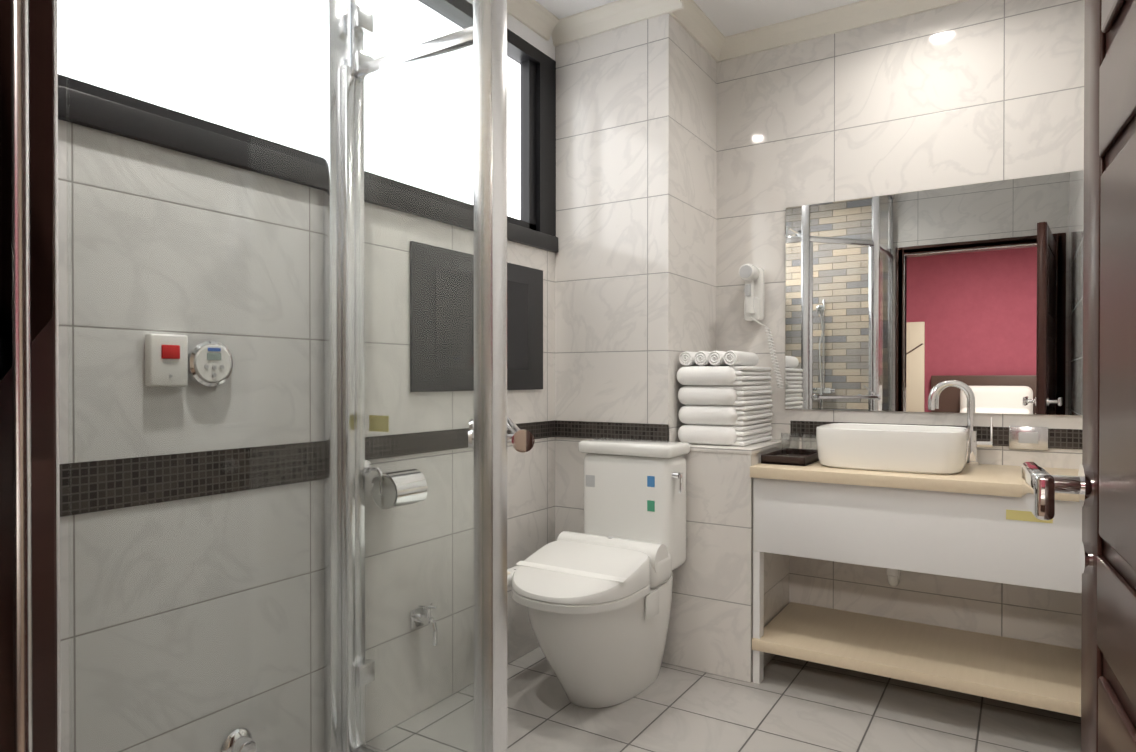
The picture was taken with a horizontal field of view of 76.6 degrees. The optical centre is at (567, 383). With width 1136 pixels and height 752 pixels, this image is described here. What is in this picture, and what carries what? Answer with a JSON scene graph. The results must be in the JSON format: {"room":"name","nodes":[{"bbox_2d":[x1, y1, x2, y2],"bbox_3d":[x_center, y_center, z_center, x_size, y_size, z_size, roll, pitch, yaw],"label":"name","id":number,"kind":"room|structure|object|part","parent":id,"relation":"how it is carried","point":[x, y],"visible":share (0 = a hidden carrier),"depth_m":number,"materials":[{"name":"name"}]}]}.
{"room":"bathroom","nodes":[
{"label":"bathroom","id":0,"kind":"room"},
{"bbox_2d":[57,0,557,751],"bbox_3d":[-0.826,-0.207,2.141,0.320,2.620,2.440,0,0,32],"label":"wall","id":1,"kind":"structure","parent":0,"point":[531,154],"depth_m":1.89,"materials":[{"name":"marble tile"},{"name":"black granite"},{"name":"glass"}]},
{"bbox_2d":[145,333,232,387],"bbox_3d":[-0.901,-0.053,1.729,0.031,0.126,0.211,0,0,32],"label":"button","id":2,"kind":"object","parent":1,"relation":"attached to","point":[178,359],"depth_m":1.70,"materials":[{"name":"white plastic"}]},
{"bbox_2d":[222,728,255,751],"bbox_3d":[-0.828,0.925,1.830,0.054,0.084,0.084,0,0,32],"label":"tap","id":3,"kind":"object","parent":1,"relation":"attached to","point":[232,740],"depth_m":1.82,"materials":[{"name":"silver metal"}]},
{"bbox_2d":[365,460,427,508],"bbox_3d":[-0.537,0.305,2.209,0.136,0.146,0.160,0,0,32],"label":"paper holder","id":4,"kind":"object","parent":1,"relation":"attached to","point":[390,494],"depth_m":2.18,"materials":[{"name":"silver metal"}]},
{"bbox_2d":[410,602,436,645],"bbox_3d":[-0.466,0.789,2.369,0.089,0.126,0.064,0,0,32],"label":"tap","id":5,"kind":"object","parent":1,"relation":"attached to","point":[421,618],"depth_m":2.36,"materials":[{"name":"silver metal"}]},
{"bbox_2d":[410,241,542,391],"bbox_3d":[-0.310,-0.223,2.678,0.014,0.495,0.760,0,0,32],"label":"panel","id":6,"kind":"object","parent":1,"relation":"attached to","point":[524,328],"visible":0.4,"depth_m":2.55,"materials":[{"name":"black plastic"},{"name":"dark glass"}]},
{"bbox_2d":[555,13,716,663],"bbox_3d":[0.284,-0.214,3.279,0.680,2.620,0.670,0,0,32],"label":"pillar","id":7,"kind":"structure","parent":0,"point":[636,173],"depth_m":2.96,"materials":[{"name":"tile"}]},
{"bbox_2d":[535,0,862,36],"bbox_3d":[0.236,-1.565,1.856,2.410,0.100,3.110,0,0,32],"label":"ceiling","id":8,"kind":"structure","parent":0,"point":[729,17],"depth_m":2.92,"materials":[{"name":"white paint"}]},
{"bbox_2d":[507,0,968,61],"bbox_3d":[0.300,-1.477,1.817,1.960,0.075,2.810,0,0,32],"label":"crown molding","id":9,"kind":"structure","parent":8,"relation":"attached to","point":[692,19],"depth_m":2.94,"materials":[{"name":"white paint"}]},
{"bbox_2d":[365,647,1080,751],"bbox_3d":[0.300,1.155,1.835,2.260,0.100,3.110,0,0,32],"label":"floor","id":10,"kind":"structure","parent":0,"point":[788,704],"depth_m":2.37,"materials":[{"name":"tile"}]},
{"bbox_2d":[54,0,534,751],"bbox_3d":[-0.566,-0.142,1.430,0.915,2.500,1.185,0,0,32],"label":"glass shower door","id":11,"kind":"structure","parent":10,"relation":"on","point":[350,670],"depth_m":1.32,"materials":[{"name":"glass"}]},
{"bbox_2d":[507,438,689,707],"bbox_3d":[0.078,0.661,2.578,0.523,0.874,0.736,0,0,32],"label":"toilet","id":12,"kind":"object","parent":10,"relation":"on","point":[595,598],"visible":0.96,"depth_m":2.48,"materials":[{"name":"white ceramic"}]},
{"bbox_2d":[668,439,790,682],"bbox_3d":[0.671,0.668,2.949,0.334,0.860,0.524,0,0,32],"label":"half wall","id":13,"kind":"structure","parent":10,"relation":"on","point":[710,629],"depth_m":2.72,"materials":[{"name":"tile"}]},
{"bbox_2d":[677,350,772,445],"bbox_3d":[0.646,0.053,2.948,0.276,0.366,0.420,0,0,32],"label":"towels","id":14,"kind":"object","parent":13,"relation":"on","point":[726,400],"visible":1,"depth_m":2.79,"materials":[{"name":"white fabric"}]},
{"bbox_2d":[750,461,1081,716],"bbox_3d":[1.268,0.700,2.558,1.094,0.800,0.542,0,0,32],"label":"bathroom vanity","id":15,"kind":"object","parent":10,"relation":"on","point":[981,522],"visible":0.81,"depth_m":2.41,"materials":[{"name":"beige wood"}]},
{"bbox_2d":[761,433,818,465],"bbox_3d":[0.880,0.248,2.793,0.165,0.098,0.320,0,0,32],"label":"tray","id":16,"kind":"object","parent":15,"relation":"on","point":[794,456],"visible":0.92,"depth_m":2.77,"materials":[{"name":"brown wood"}]},
{"bbox_2d":[816,423,969,473],"bbox_3d":[1.174,0.228,2.612,0.490,0.142,0.370,0,0,32],"label":"sink","id":17,"kind":"object","parent":15,"relation":"in","point":[924,449],"visible":1,"depth_m":2.46,"materials":[{"name":"white ceramic"}]},
{"bbox_2d":[928,380,992,464],"bbox_3d":[1.464,0.142,2.687,0.209,0.312,0.080,0,0,32],"label":"faucet","id":18,"kind":"object","parent":15,"relation":"on","point":[975,444],"visible":0.94,"depth_m":2.67,"materials":[{"name":"silver metal"}]},
{"bbox_2d":[716,0,1084,648],"bbox_3d":[1.376,-0.212,2.891,1.580,2.620,0.158,0,0,32],"label":"wall","id":19,"kind":"structure","parent":0,"point":[969,92],"depth_m":2.80,"materials":[{"name":"tile"}]},
{"bbox_2d":[738,264,782,388],"bbox_3d":[0.826,-0.244,3.066,0.172,0.529,0.146,0,0,32],"label":"hair dryer","id":20,"kind":"object","parent":19,"relation":"attached to","point":[751,275],"visible":0.98,"depth_m":3.07,"materials":[{"name":"white plastic"}]},
{"bbox_3d":[1.399,-0.321,2.786,1.105,0.860,0.006,0,0,32],"label":"mirror","id":21,"kind":"part","parent":19,"relation":"part of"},
{"bbox_2d":[1009,426,1047,449],"bbox_3d":[1.672,0.197,2.613,0.120,0.083,0.012,0,0,32],"label":"electrical outlet plate","id":22,"kind":"object","parent":19,"relation":"attached to","point":[1028,438],"visible":1,"depth_m":2.61,"materials":[{"name":"silver metal"}]},
{"bbox_3d":[-0.488,-0.196,0.579,2.260,2.620,0.162,0,0,32],"label":"wall","id":23,"kind":"structure","parent":0,"visible":0},
{"bbox_2d":[0,0,56,751],"bbox_3d":[-0.121,0.063,0.342,1.055,2.105,0.174,0,0,32],"label":"door frame","id":24,"kind":"structure","parent":23,"relation":"attached to","point":[28,642],"depth_m":0.64,"materials":[{"name":"brown wood"}]},
{"bbox_2d":[1022,0,1135,751],"bbox_3d":[0.481,0.092,0.574,0.203,2.027,0.851,0,0,32],"label":"door","id":25,"kind":"structure","parent":23,"relation":"in","point":[1102,484],"depth_m":0.80,"materials":[{"name":"brown wood"}]},
{"bbox_3d":[1.151,-0.200,1.198,0.150,2.620,2.960,0,0,32],"label":"wall","id":26,"kind":"structure","parent":0,"visible":0},
{"bbox_2d":[60,441,323,516],"bbox_3d":[-0.974,0.222,1.653,0.014,0.110,1.128,0,0,32],"label":"tile border","id":27,"kind":"structure","parent":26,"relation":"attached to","point":[208,472],"depth_m":1.72,"materials":[{"name":"black tile"}]},
{"bbox_2d":[365,420,555,459],"bbox_3d":[-0.347,0.195,2.645,0.014,0.070,1.100,0,0,32],"label":"tile border","id":28,"kind":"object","parent":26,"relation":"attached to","point":[544,429],"depth_m":2.43,"materials":[{"name":"black tile"}]},
{"bbox_2d":[556,420,668,440],"bbox_3d":[0.174,0.193,2.958,0.520,0.070,0.014,0,0,32],"label":"tile border","id":29,"kind":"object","parent":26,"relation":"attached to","point":[574,429],"depth_m":2.94,"materials":[{"name":"black tile"}]},
{"bbox_2d":[790,421,1081,448],"bbox_3d":[1.418,0.194,2.787,1.096,0.070,0.014,0,0,32],"label":"tile border","id":30,"kind":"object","parent":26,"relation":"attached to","point":[1065,438],"depth_m":2.66,"materials":[{"name":"black tile"}]}
]}

